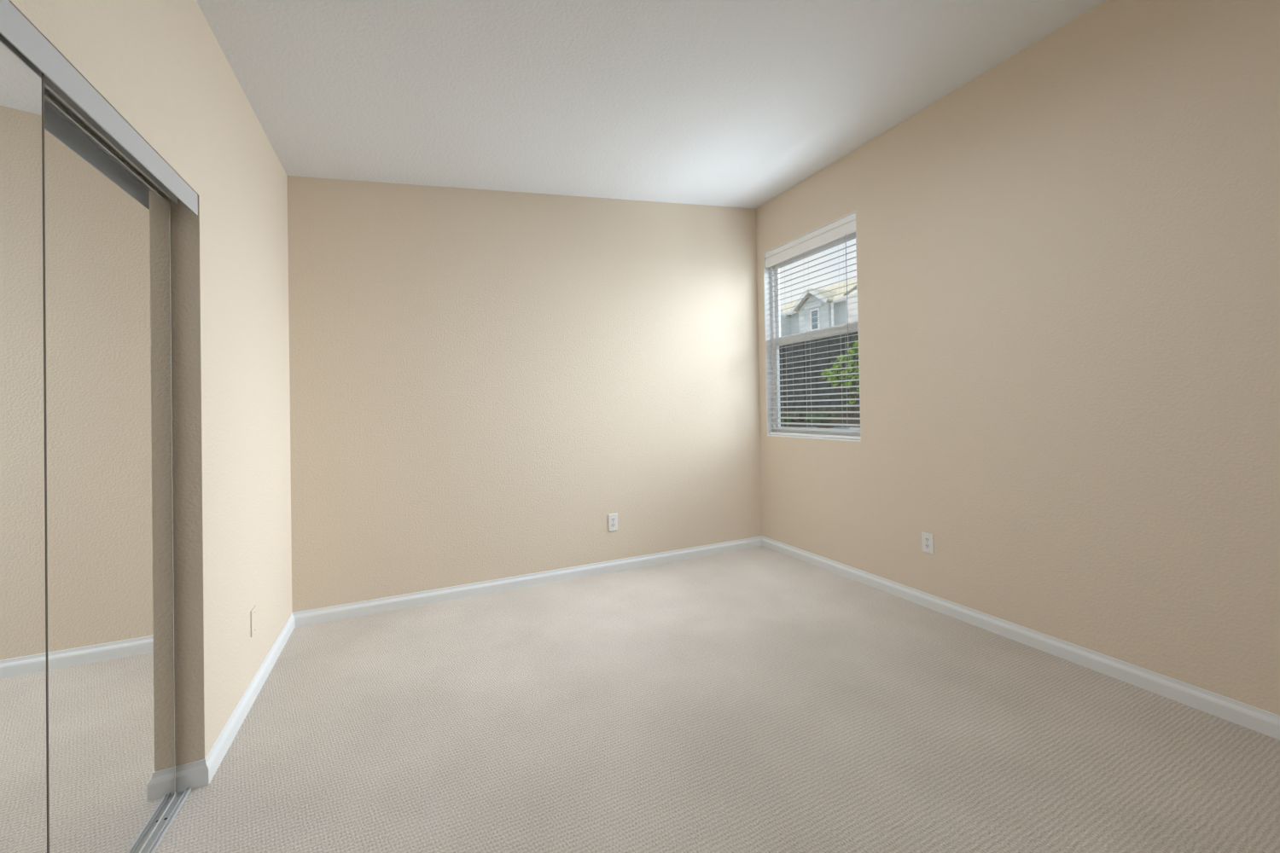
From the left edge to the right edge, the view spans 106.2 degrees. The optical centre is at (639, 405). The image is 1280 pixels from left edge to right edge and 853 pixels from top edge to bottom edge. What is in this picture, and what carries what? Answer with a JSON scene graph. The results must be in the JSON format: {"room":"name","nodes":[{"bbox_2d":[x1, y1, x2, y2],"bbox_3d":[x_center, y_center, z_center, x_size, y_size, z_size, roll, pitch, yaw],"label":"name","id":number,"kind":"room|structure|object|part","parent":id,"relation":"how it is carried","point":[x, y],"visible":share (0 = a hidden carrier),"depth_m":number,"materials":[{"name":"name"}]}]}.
{"room":"empty bedroom","nodes":[
{"label":"empty bedroom","id":0,"kind":"room"},
{"bbox_2d":[8,0,291,767],"bbox_3d":[-1.220,-0.069,0.833,0.120,2.822,4.992,-1,-1,-25],"label":"wall","id":1,"kind":"structure","parent":0,"point":[160,65],"depth_m":1.84,"materials":[{"name":"beige paint"}]},
{"bbox_2d":[0,0,197,215],"bbox_3d":[-1.249,-0.735,0.887,0.108,0.076,1.813,-1,-1,-25],"label":"header track","id":2,"kind":"object","parent":1,"relation":"attached to","point":[64,84],"visible":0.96,"depth_m":1.19,"materials":[{"name":"grey metal"}]},
{"bbox_2d":[0,33,49,852],"bbox_3d":[-1.054,0.298,0.584,0.023,2.046,0.930,-1,-1,-25],"label":"mirror door","id":3,"kind":"structure","parent":2,"relation":"hanging from","point":[24,662],"depth_m":0.95,"materials":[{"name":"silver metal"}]},
{"bbox_2d":[174,612,294,792],"bbox_3d":[-1.906,1.323,2.328,0.134,0.089,1.420,-1,-1,-25],"label":"baseboard","id":4,"kind":"structure","parent":1,"relation":"attached to","point":[199,774],"depth_m":1.92,"materials":[{"name":"white paint"}]},
{"bbox_2d":[250,605,256,637],"bbox_3d":[-1.815,1.014,2.258,0.008,0.120,0.075,-1,-1,-25],"label":"blank wall plate","id":5,"kind":"object","parent":1,"relation":"attached to","point":[253,613],"visible":1,"depth_m":2.25,"materials":[{"name":"beige paint"}]},
{"bbox_2d":[287,175,762,612],"bbox_3d":[-0.553,-0.253,3.854,3.690,3.220,0.120,-1,-1,-25],"label":"wall","id":6,"kind":"structure","parent":0,"point":[480,380],"depth_m":3.58,"materials":[{"name":"beige paint"}]},
{"bbox_2d":[292,535,762,627],"bbox_3d":[-0.496,1.311,3.779,3.690,0.089,0.014,-1,-1,-25],"label":"baseboard","id":7,"kind":"structure","parent":6,"relation":"attached to","point":[370,607],"depth_m":3.53,"materials":[{"name":"white paint"}]},
{"bbox_2d":[608,513,617,531],"bbox_3d":[-0.219,0.954,3.920,0.080,0.138,0.009,-1,-1,-25],"label":"wall outlet","id":8,"kind":"object","parent":6,"relation":"attached to","point":[613,519],"visible":1,"depth_m":3.92,"materials":[{"name":"white plastic"}]},
{"bbox_2d":[196,0,1105,209],"bbox_3d":[0.469,-1.762,1.668,3.930,0.544,4.992,-1,-1,-25],"label":"ceiling","id":9,"kind":"structure","parent":0,"point":[730,103],"depth_m":2.47,"materials":[{"name":"white paint"}]},
{"bbox_2d":[155,546,1279,852],"bbox_3d":[0.187,1.383,1.479,4.680,0.120,4.992,-1,-1,-25],"label":"floor","id":10,"kind":"structure","parent":0,"point":[761,699],"depth_m":1.92,"materials":[{"name":"carpet"}]},
{"bbox_2d":[139,787,191,852],"bbox_3d":[-1.216,1.336,0.865,0.056,0.012,1.811,-1,-1,-25],"label":"floor track","id":11,"kind":"object","parent":10,"relation":"on","point":[154,841],"visible":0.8,"depth_m":1.55,"materials":[{"name":"silver metal"}]},
{"bbox_2d":[44,93,175,852],"bbox_3d":[-1.422,0.310,1.225,0.023,2.046,0.965,-1,-1,-25],"label":"mirror door","id":12,"kind":"structure","parent":11,"relation":"on","point":[110,522],"depth_m":1.31,"materials":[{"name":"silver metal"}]},
{"bbox_3d":[-1.441,-0.711,1.234,0.022,0.003,0.959,-1,-1,-25],"label":"rail","id":13,"kind":"part","parent":12,"relation":"part of","materials":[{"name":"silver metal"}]},
{"bbox_3d":[-1.404,1.331,1.216,0.022,0.003,0.959,-1,-1,-25],"label":"rail","id":14,"kind":"part","parent":12,"relation":"part of","materials":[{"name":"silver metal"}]},
{"bbox_3d":[-1.226,1.334,0.861,0.002,0.008,1.811,-1,-1,-25],"label":"guide rail","id":15,"kind":"part","parent":11,"relation":"part of","materials":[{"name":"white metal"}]},
{"bbox_2d":[756,0,1279,715],"bbox_3d":[2.224,-0.316,2.479,0.140,3.220,4.992,-1,-1,-25],"label":"wall","id":16,"kind":"structure","parent":0,"point":[1068,258],"depth_m":2.38,"materials":[{"name":"beige paint"}]},
{"bbox_2d":[763,210,861,440],"bbox_3d":[1.432,-0.589,4.055,0.073,1.707,1.040,-1,-1,-25],"label":"trim","id":17,"kind":"structure","parent":16,"relation":"attached to","point":[767,321],"depth_m":4.52,"materials":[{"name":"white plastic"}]},
{"bbox_2d":[767,434,861,442],"bbox_3d":[1.447,0.271,4.048,0.074,0.012,1.039,-1,-1,-25],"label":"sill","id":18,"kind":"structure","parent":16,"relation":"attached to","point":[772,435],"depth_m":3.96,"materials":[{"name":"white plastic"}]},
{"bbox_2d":[769,232,860,436],"bbox_3d":[1.494,-0.583,4.085,0.064,1.718,1.038,-1,-1,-25],"label":"window","id":19,"kind":"structure","parent":16,"relation":"in","point":[853,325],"depth_m":4.40,"materials":[{"name":"white plastic"}]},
{"bbox_2d":[764,213,860,439],"bbox_3d":[1.434,-0.588,4.057,0.060,1.699,1.020,-1,-1,-25],"label":"window blind","id":20,"kind":"object","parent":19,"relation":"attached to","point":[846,226],"visible":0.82,"depth_m":3.98,"materials":[{"name":"white plastic"}]},
{"bbox_3d":[1.276,-0.558,4.335,0.002,1.609,0.002,-1,-1,-35],"label":"ladder cord","id":21,"kind":"part","parent":20,"relation":"part of","materials":[{"name":"white fabric"}]},
{"bbox_3d":[1.323,-0.558,4.358,0.002,1.609,0.002,-1,-1,-16],"label":"ladder cord","id":22,"kind":"part","parent":20,"relation":"part of","materials":[{"name":"white fabric"}]},
{"bbox_3d":[1.333,-0.664,4.209,0.002,1.280,0.002,-1,-1,-16],"label":"lift cord","id":23,"kind":"part","parent":20,"relation":"part of","materials":[{"name":"white fabric"}]},
{"bbox_3d":[1.401,-0.562,4.073,0.002,1.609,0.002,-1,-1,-35],"label":"ladder cord","id":24,"kind":"part","parent":20,"relation":"part of","materials":[{"name":"white fabric"}]},
{"bbox_3d":[1.448,-0.563,4.096,0.002,1.609,0.002,-1,-1,-35],"label":"ladder cord","id":25,"kind":"part","parent":20,"relation":"part of","materials":[{"name":"white fabric"}]},
{"bbox_3d":[1.452,0.251,4.050,0.052,0.020,1.012,-1,-1,-25],"label":"rail","id":26,"kind":"part","parent":20,"relation":"part of","materials":[{"name":"white plastic"}]},
{"bbox_3d":[1.560,-0.568,3.740,0.002,1.609,0.002,-1,-1,-35],"label":"ladder cord","id":27,"kind":"part","parent":20,"relation":"part of","materials":[{"name":"white fabric"}]},
{"bbox_3d":[1.607,-0.569,3.762,0.002,1.609,0.002,-1,-1,-35],"label":"ladder cord","id":28,"kind":"part","parent":20,"relation":"part of","materials":[{"name":"white fabric"}]},
{"bbox_3d":[1.499,-0.980,4.095,0.024,0.804,0.970,-1,-1,-25],"label":"sash","id":29,"kind":"part","parent":19,"relation":"part of","materials":[{"name":"white plastic"}]},
{"bbox_3d":[1.489,-0.202,4.076,0.026,0.876,0.970,-1,-1,-25],"label":"sash","id":30,"kind":"part","parent":19,"relation":"part of","materials":[{"name":"white plastic"}]},
{"bbox_2d":[921,532,933,554],"bbox_3d":[1.859,0.889,3.106,0.009,0.126,0.075,-1,-1,-25],"label":"wall outlet","id":31,"kind":"object","parent":16,"relation":"attached to","point":[927,538],"visible":1,"depth_m":3.10,"materials":[{"name":"white plastic"}]},
{"bbox_2d":[924,537,930,542],"bbox_3d":[1.856,0.868,3.105,0.003,0.032,0.035,-1,-1,-25],"label":"receptacle","id":32,"kind":"object","parent":31,"relation":"attached to","point":[926,539],"depth_m":3.10,"materials":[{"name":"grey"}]},
{"bbox_2d":[925,543,930,548],"bbox_3d":[1.857,0.909,3.105,0.003,0.032,0.035,-1,-1,-25],"label":"receptacle","id":33,"kind":"object","parent":31,"relation":"attached to","point":[927,545],"depth_m":3.10,"materials":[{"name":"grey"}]},
{"bbox_2d":[762,535,1279,740],"bbox_3d":[2.183,1.250,2.432,0.014,0.089,4.752,-1,-1,-25],"label":"baseboard","id":34,"kind":"structure","parent":16,"relation":"attached to","point":[1259,720],"depth_m":2.42,"materials":[{"name":"white paint"}]},
{"label":"outside","id":35,"kind":"structure","parent":0,"visible":0},
{"bbox_3d":[20.999,1.369,29.375,56.842,0.250,85.000,-1,-1,-25],"label":"ground","id":36,"kind":"structure","parent":35,"visible":0},
{"bbox_2d":[780,278,860,429],"bbox_3d":[14.201,-3.611,31.221,10.103,9.987,10.475,-1,-1,-25],"label":"house","id":37,"kind":"structure","parent":36,"relation":"on","point":[852,287],"depth_m":28.79,"materials":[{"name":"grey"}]},
{"bbox_3d":[10.521,-5.142,28.863,0.028,1.100,0.481,-1,-1,-25],"label":"pane","id":38,"kind":"part","parent":37,"relation":"part of","materials":[{"name":"clear glass"}]},
{"bbox_2d":[780,407,860,428],"bbox_3d":[2.555,0.720,8.185,0.780,1.339,7.600,-1,-1,-25],"label":"bank","id":39,"kind":"object","parent":36,"relation":"on","point":[838,415],"visible":0.09,"depth_m":7.41,"materials":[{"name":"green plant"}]},
{"bbox_2d":[780,408,811,423],"bbox_3d":[2.524,0.201,7.873,0.316,0.305,0.686,-1,-1,-43],"label":"plant","id":40,"kind":"object","parent":39,"relation":"on","point":[794,410],"visible":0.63,"depth_m":7.82,"materials":[{"name":"green plant"}]},
{"bbox_2d":[779,331,860,427],"bbox_3d":[2.947,-0.373,8.438,0.166,1.614,8.284,-1,-1,-25],"label":"fence","id":41,"kind":"object","parent":39,"relation":"on","point":[844,340],"visible":0.05,"depth_m":8.18,"materials":[{"name":"wood"}]},
{"bbox_2d":[802,407,841,423],"bbox_3d":[2.799,0.185,7.341,0.325,0.321,0.725,-1,-1,-25],"label":"plant","id":42,"kind":"object","parent":39,"relation":"on","point":[815,421],"visible":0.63,"depth_m":7.34,"materials":[{"name":"green plant"}]},
{"bbox_2d":[820,337,859,420],"bbox_3d":[3.020,-0.371,6.979,0.415,1.231,0.932,-1,-1,-25],"label":"climbing shrub","id":43,"kind":"object","parent":39,"relation":"on","point":[850,351],"visible":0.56,"depth_m":6.97,"materials":[{"name":"green plant"}]},
{"bbox_3d":[3.010,-0.297,7.031,0.063,1.085,0.417,-1,-1,-40],"label":"stem","id":44,"kind":"part","parent":43,"relation":"part of","materials":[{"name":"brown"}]}
]}

